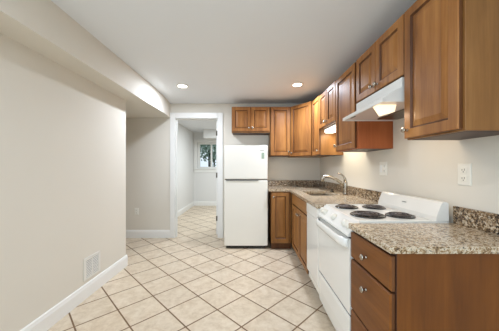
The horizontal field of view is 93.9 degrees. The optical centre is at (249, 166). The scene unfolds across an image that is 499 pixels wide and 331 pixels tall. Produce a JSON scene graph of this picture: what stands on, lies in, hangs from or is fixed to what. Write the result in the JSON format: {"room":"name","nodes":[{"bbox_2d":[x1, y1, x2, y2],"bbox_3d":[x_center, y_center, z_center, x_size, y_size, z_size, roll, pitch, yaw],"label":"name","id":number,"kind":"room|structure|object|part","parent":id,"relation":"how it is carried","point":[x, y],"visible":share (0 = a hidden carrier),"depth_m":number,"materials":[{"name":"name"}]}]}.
{"room":"kitchen","nodes":[
{"label":"kitchen","id":0,"kind":"room"},
{"bbox_2d":[0,33,125,330],"bbox_3d":[-2.181,0.065,0.223,1.238,2.370,5.445,0,0,0],"label":"wall","id":1,"kind":"structure","parent":0,"point":[63,134],"depth_m":1.84,"materials":[{"name":"white paint"}]},
{"bbox_2d":[20,255,127,330],"bbox_3d":[-2.173,1.181,0.231,1.254,0.138,5.461,0,0,0],"label":"baseboard","id":2,"kind":"structure","parent":1,"relation":"attached to","point":[44,322],"depth_m":2.06,"materials":[{"name":"white paint"}]},
{"bbox_2d":[83,250,99,281],"bbox_3d":[-1.558,0.975,2.310,0.008,0.214,0.240,0,0,0],"label":"air vent","id":3,"kind":"object","parent":1,"relation":"in","point":[91,264],"visible":1,"depth_m":2.29,"materials":[{"name":"white metal"}]},
{"bbox_2d":[0,0,169,117],"bbox_3d":[-2.067,-0.980,0.810,1.465,0.280,6.620,0,0,0],"label":"beam","id":4,"kind":"structure","parent":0,"point":[40,26],"depth_m":1.84,"materials":[{"name":"white paint"}]},
{"bbox_2d":[178,123,193,210],"bbox_3d":[-1.860,0.065,5.897,0.100,2.370,3.295,0,0,0],"label":"wall","id":5,"kind":"structure","parent":0,"point":[185,136],"depth_m":6.59,"materials":[{"name":"paint"}]},
{"bbox_2d":[178,201,193,215],"bbox_3d":[-1.802,1.181,5.907,0.016,0.138,3.275,0,0,0],"label":"baseboard","id":6,"kind":"structure","parent":5,"relation":"attached to","point":[181,211],"depth_m":6.54,"materials":[{"name":"white paint"}]},
{"bbox_2d":[47,206,335,330],"bbox_3d":[-0.600,1.290,2.572,4.400,0.080,10.145,0,0,0],"label":"floor","id":7,"kind":"structure","parent":0,"point":[189,281],"depth_m":2.36,"materials":[{"name":"tile"}]},
{"bbox_2d":[224,145,267,247],"bbox_3d":[-0.054,0.455,3.822,0.664,1.590,0.556,0,0,0],"label":"refrigerator","id":8,"kind":"object","parent":7,"relation":"on","point":[245,167],"visible":1,"depth_m":3.55,"materials":[{"name":"white metal"}]},
{"bbox_3d":[-0.111,0.205,3.554,0.490,0.010,0.020,0,0,0],"label":"handle","id":9,"kind":"part","parent":8,"relation":"part of","materials":[{"name":"grey plastic"}]},
{"bbox_3d":[-0.054,0.705,3.580,0.664,0.999,0.056,0,0,0],"label":"fridge door","id":10,"kind":"part","parent":8,"relation":"part of","materials":[{"name":"white metal"}]},
{"bbox_3d":[-0.054,-0.070,3.580,0.664,0.515,0.056,0,0,0],"label":"freezer door","id":11,"kind":"part","parent":8,"relation":"part of","materials":[{"name":"white metal"}]},
{"bbox_2d":[268,191,290,248],"bbox_3d":[0.481,0.808,3.788,0.302,0.883,0.661,0,0,0],"label":"base cabinet","id":12,"kind":"object","parent":7,"relation":"on","point":[279,202],"visible":0.96,"depth_m":3.49,"materials":[{"name":"brown wood"}]},
{"bbox_3d":[0.468,0.756,3.501,0.260,0.737,0.021,0,0,0],"label":"door","id":13,"kind":"part","parent":12,"relation":"part of","materials":[{"name":"brown wood"}]},
{"bbox_2d":[292,194,308,273],"bbox_3d":[0.912,0.808,2.974,0.664,0.883,1.032,0,0,0],"label":"base cabinet","id":14,"kind":"object","parent":7,"relation":"on","point":[299,206],"visible":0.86,"depth_m":2.80,"materials":[{"name":"brown wood"}]},
{"bbox_3d":[0.623,0.834,3.123,0.021,0.603,0.443,0,0,0],"label":"door","id":15,"kind":"part","parent":14,"relation":"part of","materials":[{"name":"brown wood"}]},
{"bbox_3d":[0.623,0.451,2.905,0.021,0.134,0.879,0,0,0],"label":"false drawer","id":16,"kind":"part","parent":14,"relation":"part of","materials":[{"name":"brown wood"}]},
{"bbox_3d":[0.623,0.834,2.682,0.021,0.603,0.432,0,0,0],"label":"door","id":17,"kind":"part","parent":14,"relation":"part of","materials":[{"name":"brown wood"}]},
{"bbox_2d":[267,180,381,208],"bbox_3d":[0.766,0.300,3.086,0.956,0.132,2.067,0,0,0],"label":"countertop","id":18,"kind":"structure","parent":14,"relation":"on","point":[301,189],"depth_m":2.85,"materials":[{"name":"stone"}]},
{"bbox_2d":[309,194,329,195],"bbox_3d":[0.882,0.453,2.975,0.355,0.171,0.510,0,0,0],"label":"sink","id":19,"kind":"object","parent":18,"relation":"in","point":[309,194],"visible":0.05,"depth_m":3.21,"materials":[{"name":"silver metal"}]},
{"bbox_2d":[321,173,347,194],"bbox_3d":[1.029,0.201,2.827,0.315,0.270,0.062,0,0,7],"label":"kitchen faucet","id":20,"kind":"object","parent":18,"relation":"on","point":[344,184],"visible":0.99,"depth_m":2.80,"materials":[{"name":"silver metal"}]},
{"bbox_3d":[1.018,0.175,2.829,0.292,0.159,0.044,0,0,9],"label":"spout","id":21,"kind":"part","parent":20,"relation":"part of","materials":[{"name":"silver metal"}]},
{"bbox_2d":[307,203,319,292],"bbox_3d":[0.899,0.811,2.255,0.602,0.878,0.401,0,0,0],"label":"dishwasher","id":22,"kind":"object","parent":7,"relation":"on","point":[312,228],"visible":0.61,"depth_m":2.23,"materials":[{"name":"white metal"}]},
{"bbox_3d":[0.622,0.421,2.255,0.043,0.099,0.401,0,0,0],"label":"control panel","id":23,"kind":"part","parent":22,"relation":"part of","materials":[{"name":"white plastic"}]},
{"bbox_3d":[0.634,1.106,2.255,0.018,0.078,0.393,0,0,0],"label":"access panel","id":24,"kind":"part","parent":22,"relation":"part of","materials":[{"name":"white plastic"}]},
{"bbox_2d":[316,191,448,330],"bbox_3d":[0.882,0.731,1.726,0.646,1.038,0.640,0,0,0],"label":"electric range","id":25,"kind":"object","parent":7,"relation":"on","point":[334,233],"visible":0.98,"depth_m":1.62,"materials":[{"name":"white metal"}]},
{"bbox_3d":[0.588,0.467,1.729,0.056,0.058,0.620,0,0,0],"label":"door handle","id":26,"kind":"part","parent":25,"relation":"part of","materials":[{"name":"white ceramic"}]},
{"bbox_3d":[0.623,0.367,1.726,0.046,0.047,0.052,0,0,0],"label":"control knob","id":27,"kind":"part","parent":25,"relation":"part of","materials":[{"name":"white plastic"}]},
{"bbox_3d":[0.623,1.036,1.726,0.034,0.257,0.636,0,0,0],"label":"storage drawer","id":28,"kind":"part","parent":25,"relation":"part of","materials":[{"name":"white metal"}]},
{"bbox_3d":[0.622,0.666,1.726,0.036,0.463,0.636,0,0,0],"label":"oven door","id":29,"kind":"part","parent":25,"relation":"part of","materials":[{"name":"white metal"}]},
{"bbox_3d":[0.631,0.379,1.726,0.074,0.087,0.640,0,0,0],"label":"control panel","id":30,"kind":"part","parent":25,"relation":"part of","materials":[{"name":"white metal"}]},
{"bbox_3d":[0.623,0.367,1.528,0.046,0.047,0.052,0,0,0],"label":"control knob","id":31,"kind":"part","parent":25,"relation":"part of","materials":[{"name":"white plastic"}]},
{"bbox_2d":[335,204,357,208],"bbox_3d":[0.792,0.321,1.900,0.178,0.018,0.178,0,0,0],"label":"burner","id":32,"kind":"object","parent":25,"relation":"on","point":[340,206],"depth_m":1.87,"materials":[{"name":"black metal"}]},
{"bbox_2d":[350,210,385,218],"bbox_3d":[0.803,0.321,1.587,0.222,0.018,0.222,0,0,0],"label":"burner","id":33,"kind":"object","parent":25,"relation":"on","point":[360,214],"depth_m":1.55,"materials":[{"name":"black metal"}]},
{"bbox_2d":[362,204,385,209],"bbox_3d":[1.005,0.321,1.885,0.174,0.018,0.174,0,0,0],"label":"burner","id":34,"kind":"object","parent":25,"relation":"on","point":[368,206],"depth_m":1.85,"materials":[{"name":"black metal"}]},
{"bbox_2d":[326,204,448,222],"bbox_3d":[0.934,0.341,1.726,0.542,0.031,0.640,0,0,0],"label":"cooktop","id":35,"kind":"object","parent":25,"relation":"in","point":[354,213],"depth_m":1.57,"materials":[{"name":"white metal"}]},
{"bbox_2d":[385,212,415,218],"bbox_3d":[1.010,0.321,1.565,0.178,0.018,0.178,0,0,0],"label":"burner","id":36,"kind":"object","parent":25,"relation":"on","point":[392,215],"depth_m":1.53,"materials":[{"name":"black metal"}]},
{"bbox_2d":[351,232,498,330],"bbox_3d":[0.906,0.808,1.192,0.675,0.883,0.404,0,0,0],"label":"base cabinet","id":37,"kind":"object","parent":7,"relation":"on","point":[390,292],"visible":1,"depth_m":0.99,"materials":[{"name":"brown wood"}]},
{"bbox_3d":[0.612,0.990,1.191,0.021,0.291,0.390,0,0,0],"label":"drawer","id":38,"kind":"part","parent":37,"relation":"part of","materials":[{"name":"red wood"}]},
{"bbox_3d":[0.585,0.632,1.200,0.032,0.033,0.033,0,0,0],"label":"knob","id":39,"kind":"part","parent":37,"relation":"part of","materials":[{"name":"silver metal"}]},
{"bbox_3d":[0.585,0.465,1.200,0.032,0.033,0.033,0,0,0],"label":"knob","id":40,"kind":"part","parent":37,"relation":"part of","materials":[{"name":"silver metal"}]},
{"bbox_3d":[0.612,0.689,1.191,0.021,0.287,0.390,0,0,0],"label":"drawer","id":41,"kind":"part","parent":37,"relation":"part of","materials":[{"name":"red wood"}]},
{"bbox_3d":[0.612,0.459,1.191,0.021,0.149,0.390,0,0,0],"label":"drawer","id":42,"kind":"part","parent":37,"relation":"part of","materials":[{"name":"red wood"}]},
{"bbox_3d":[0.625,0.758,1.192,0.004,0.779,0.402,0,0,0],"label":"frame","id":43,"kind":"part","parent":37,"relation":"part of","materials":[{"name":"brown wood"}]},
{"bbox_2d":[349,206,498,253],"bbox_3d":[0.918,0.300,1.190,0.652,0.132,0.427,0,0,0],"label":"countertop","id":44,"kind":"structure","parent":37,"relation":"on","point":[472,231],"depth_m":1.16,"materials":[{"name":"stone"}]},
{"bbox_2d":[194,132,215,200],"bbox_3d":[-0.155,0.065,7.645,3.510,2.370,0.200,0,0,0],"label":"wall","id":45,"kind":"structure","parent":0,"point":[204,182],"depth_m":7.55,"materials":[{"name":"paint"}]},
{"bbox_2d":[194,139,215,171],"bbox_3d":[-1.250,-0.360,7.600,1.100,1.060,0.210,0,0,0],"label":"window","id":46,"kind":"structure","parent":45,"relation":"in","point":[206,152],"depth_m":7.66,"materials":[{"name":"white paint"}]},
{"bbox_3d":[-1.250,0.111,7.570,1.100,0.119,0.150,0,0,0],"label":"sill","id":47,"kind":"part","parent":46,"relation":"part of","materials":[{"name":"white paint"}]},
{"bbox_3d":[-1.450,-0.375,7.673,0.350,0.730,0.005,0,0,0],"label":"pane","id":48,"kind":"part","parent":46,"relation":"part of","materials":[{"name":"clear glass"}]},
{"bbox_3d":[-1.050,-0.375,7.673,0.350,0.730,0.005,0,0,0],"label":"pane","id":49,"kind":"part","parent":46,"relation":"part of","materials":[{"name":"clear glass"}]},
{"bbox_2d":[194,201,215,205],"bbox_3d":[-0.147,1.181,7.537,3.294,0.138,0.016,0,0,0],"label":"baseboard","id":50,"kind":"structure","parent":45,"relation":"attached to","point":[196,203],"depth_m":7.53,"materials":[{"name":"white paint"}]},
{"bbox_2d":[204,129,215,140],"bbox_3d":[0.072,-0.988,7.207,2.856,0.265,0.675,0,0,0],"label":"ceiling","id":51,"kind":"structure","parent":0,"point":[209,134],"depth_m":6.87,"materials":[{"name":"paint"}]},
{"bbox_2d":[126,104,319,237],"bbox_3d":[-0.718,0.065,4.185,4.165,2.370,0.130,0,0,0],"label":"wall","id":52,"kind":"structure","parent":0,"point":[147,139],"depth_m":4.12,"materials":[{"name":"white paint"}]},
{"bbox_2d":[134,208,138,214],"bbox_3d":[-1.995,0.785,4.115,0.075,0.118,0.009,0,0,0],"label":"wall outlet","id":53,"kind":"object","parent":52,"relation":"attached to","point":[136,210],"visible":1,"depth_m":4.11,"materials":[{"name":"white plastic"}]},
{"bbox_2d":[126,230,169,237],"bbox_3d":[-2.101,1.181,4.112,1.398,0.138,0.016,0,0,0],"label":"baseboard","id":54,"kind":"structure","parent":52,"relation":"attached to","point":[129,233],"depth_m":4.10,"materials":[{"name":"white paint"}]},
{"bbox_2d":[170,113,222,237],"bbox_3d":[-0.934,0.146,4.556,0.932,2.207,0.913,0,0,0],"label":"door frame","id":55,"kind":"structure","parent":52,"relation":"in","point":[174,117],"depth_m":4.10,"materials":[{"name":"white paint"}]},
{"bbox_2d":[232,107,269,134],"bbox_3d":[0.021,-0.773,3.941,0.627,0.424,0.357,0,0,0],"label":"upper cabinet","id":56,"kind":"object","parent":52,"relation":"attached to","point":[245,120],"visible":1,"depth_m":3.79,"materials":[{"name":"brown wood"}]},
{"bbox_3d":[-0.132,-0.780,3.804,0.302,0.393,0.021,0,0,0],"label":"door","id":57,"kind":"part","parent":56,"relation":"part of","materials":[{"name":"brown wood"}]},
{"bbox_3d":[0.021,-0.561,3.973,0.601,0.002,0.274,0,0,0],"label":"panel","id":58,"kind":"part","parent":56,"relation":"part of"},
{"bbox_3d":[0.175,-0.780,3.804,0.302,0.393,0.021,0,0,0],"label":"door","id":59,"kind":"part","parent":56,"relation":"part of","materials":[{"name":"brown wood"}]},
{"bbox_2d":[269,107,290,156],"bbox_3d":[0.506,-0.581,3.941,0.336,0.808,0.357,0,0,0],"label":"upper cabinet","id":60,"kind":"object","parent":52,"relation":"attached to","point":[280,117],"visible":0.99,"depth_m":3.79,"materials":[{"name":"brown wood"}]},
{"bbox_2d":[51,0,416,131],"bbox_3d":[-0.600,-1.160,2.572,4.400,0.080,10.145,0,0,0],"label":"ceiling","id":61,"kind":"structure","parent":0,"point":[225,51],"depth_m":2.05,"materials":[{"name":"paint"}]},
{"bbox_2d":[176,84,188,87],"bbox_3d":[-0.926,-1.116,3.220,0.176,0.006,0.176,0,0,0],"label":"recessed light","id":62,"kind":"object","parent":61,"relation":"in","point":[177,85],"visible":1,"depth_m":3.19,"materials":[{"name":"white plastic"}]},
{"bbox_2d":[291,82,303,86],"bbox_3d":[0.650,-1.116,3.166,0.176,0.006,0.176,0,0,0],"label":"recessed light","id":63,"kind":"object","parent":61,"relation":"in","point":[297,84],"visible":1,"depth_m":3.15,"materials":[{"name":"white plastic"}]},
{"bbox_2d":[320,118,498,222],"bbox_3d":[1.305,0.065,0.810,0.120,2.370,6.620,0,0,0],"label":"wall","id":64,"kind":"structure","parent":0,"point":[428,169],"depth_m":1.60,"materials":[{"name":"white paint"}]},
{"bbox_2d":[288,100,328,157],"bbox_3d":[0.950,-0.575,3.784,0.588,0.820,0.671,0,0,0],"label":"upper cabinet","id":65,"kind":"object","parent":64,"relation":"attached to","point":[301,114],"visible":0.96,"depth_m":3.60,"materials":[{"name":"brown wood"}]},
{"bbox_3d":[0.800,-0.575,3.625,0.021,0.804,0.414,0,0,-36],"label":"door","id":66,"kind":"part","parent":65,"relation":"part of","materials":[{"name":"brown wood"}]},
{"bbox_2d":[319,80,335,129],"bbox_3d":[1.066,-0.717,2.791,0.356,0.446,0.584,0,0,0],"label":"upper cabinet","id":67,"kind":"object","parent":64,"relation":"attached to","point":[327,99],"visible":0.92,"depth_m":2.75,"materials":[{"name":"brown wood"}]},
{"bbox_3d":[0.930,-0.718,2.936,0.021,0.429,0.285,0,0,0],"label":"door","id":68,"kind":"part","parent":67,"relation":"part of","materials":[{"name":"brown wood"}]},
{"bbox_2d":[324,124,335,132],"bbox_3d":[1.038,-0.467,2.790,0.125,0.053,0.520,0,0,0],"label":"light","id":69,"kind":"object","parent":67,"relation":"attached to","point":[332,129],"visible":0.47,"depth_m":2.84,"materials":[{"name":"white plastic"}]},
{"bbox_3d":[0.930,-0.718,2.647,0.021,0.429,0.285,0,0,0],"label":"door","id":70,"kind":"part","parent":67,"relation":"part of","materials":[{"name":"brown wood"}]},
{"bbox_2d":[312,95,342,155],"bbox_3d":[1.066,-0.560,3.265,0.356,0.804,0.360,0,0,0],"label":"upper cabinet","id":71,"kind":"object","parent":64,"relation":"attached to","point":[322,142],"visible":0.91,"depth_m":3.11,"materials":[{"name":"brown wood"}]},
{"bbox_3d":[0.930,-0.561,3.262,0.021,0.786,0.344,0,0,0],"label":"door","id":72,"kind":"part","parent":71,"relation":"part of","materials":[{"name":"brown wood"}]},
{"bbox_2d":[333,62,392,151],"bbox_3d":[1.066,-0.543,2.257,0.356,0.770,0.479,0,0,0],"label":"upper cabinet","id":73,"kind":"object","parent":64,"relation":"attached to","point":[351,136],"visible":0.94,"depth_m":2.08,"materials":[{"name":"brown wood"}]},
{"bbox_3d":[0.930,-0.544,2.269,0.021,0.752,0.445,0,0,0],"label":"door","id":74,"kind":"part","parent":73,"relation":"part of","materials":[{"name":"brown wood"}]},
{"bbox_3d":[1.099,-0.160,2.257,0.273,0.002,0.453,0,0,0],"label":"panel","id":75,"kind":"part","parent":73,"relation":"part of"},
{"bbox_2d":[343,77,403,120],"bbox_3d":[1.023,-0.441,1.711,0.440,0.206,0.602,0,0,0],"label":"range hood","id":76,"kind":"object","parent":64,"relation":"attached to","point":[387,104],"visible":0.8,"depth_m":1.60,"materials":[{"name":"white metal"}]},
{"bbox_3d":[1.030,-0.405,1.711,0.421,0.006,0.592,0,0,0],"label":"underside panel","id":77,"kind":"part","parent":76,"relation":"part of","materials":[{"name":"metal"}]},
{"bbox_2d":[356,14,403,102],"bbox_3d":[1.066,-0.737,1.704,0.356,0.382,0.623,0,0,0],"label":"upper cabinet","id":78,"kind":"object","parent":64,"relation":"attached to","point":[382,64],"visible":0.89,"depth_m":1.62,"materials":[{"name":"brown wood"}]},
{"bbox_3d":[0.930,-0.738,1.859,0.021,0.365,0.304,0,0,0],"label":"door","id":79,"kind":"part","parent":78,"relation":"part of","materials":[{"name":"brown wood"}]},
{"bbox_3d":[0.930,-0.738,1.550,0.021,0.365,0.304,0,0,0],"label":"door","id":80,"kind":"part","parent":78,"relation":"part of","materials":[{"name":"brown wood"}]},
{"bbox_2d":[379,162,386,175],"bbox_3d":[1.240,0.015,2.165,0.010,0.125,0.120,0,0,0],"label":"wall outlet","id":81,"kind":"object","parent":64,"relation":"attached to","point":[382,165],"visible":1,"depth_m":2.15,"materials":[{"name":"white plastic"}]},
{"bbox_2d":[401,0,498,139],"bbox_3d":[1.066,-0.543,1.204,0.356,0.770,0.374,0,0,0],"label":"upper cabinet","id":82,"kind":"object","parent":64,"relation":"attached to","point":[451,47],"visible":1,"depth_m":1.07,"materials":[{"name":"brown wood"}]},
{"bbox_3d":[0.930,-0.544,1.208,0.021,0.752,0.360,0,0,0],"label":"door","id":83,"kind":"part","parent":82,"relation":"part of","materials":[{"name":"brown wood"}]},
{"bbox_3d":[1.099,-0.160,1.204,0.273,0.002,0.348,0,0,0],"label":"panel","id":84,"kind":"part","parent":82,"relation":"part of","materials":[{"name":"brown wood"}]},
{"bbox_2d":[458,163,471,185],"bbox_3d":[1.240,0.043,1.347,0.009,0.128,0.085,0,0,0],"label":"wall outlet","id":85,"kind":"object","parent":64,"relation":"attached to","point":[464,169],"visible":1,"depth_m":1.34,"materials":[{"name":"white plastic"}]},
{"bbox_2d":[460,167,466,172],"bbox_3d":[1.237,0.019,1.347,0.003,0.033,0.039,0,0,0],"label":"receptacle","id":86,"kind":"object","parent":85,"relation":"attached to","point":[462,169],"depth_m":1.35,"materials":[{"name":"white plastic"}]},
{"bbox_2d":[460,176,466,181],"bbox_3d":[1.237,0.067,1.347,0.003,0.033,0.039,0,0,0],"label":"receptacle","id":87,"kind":"object","parent":85,"relation":"attached to","point":[462,178],"depth_m":1.35,"materials":[{"name":"white plastic"}]},
{"bbox_2d":[453,206,498,234],"bbox_3d":[1.234,0.285,1.192,0.020,0.102,0.424,0,0,0],"label":"backsplash","id":88,"kind":"structure","parent":64,"relation":"attached to","point":[485,221],"depth_m":1.25,"materials":[{"name":"stone"}]}
]}

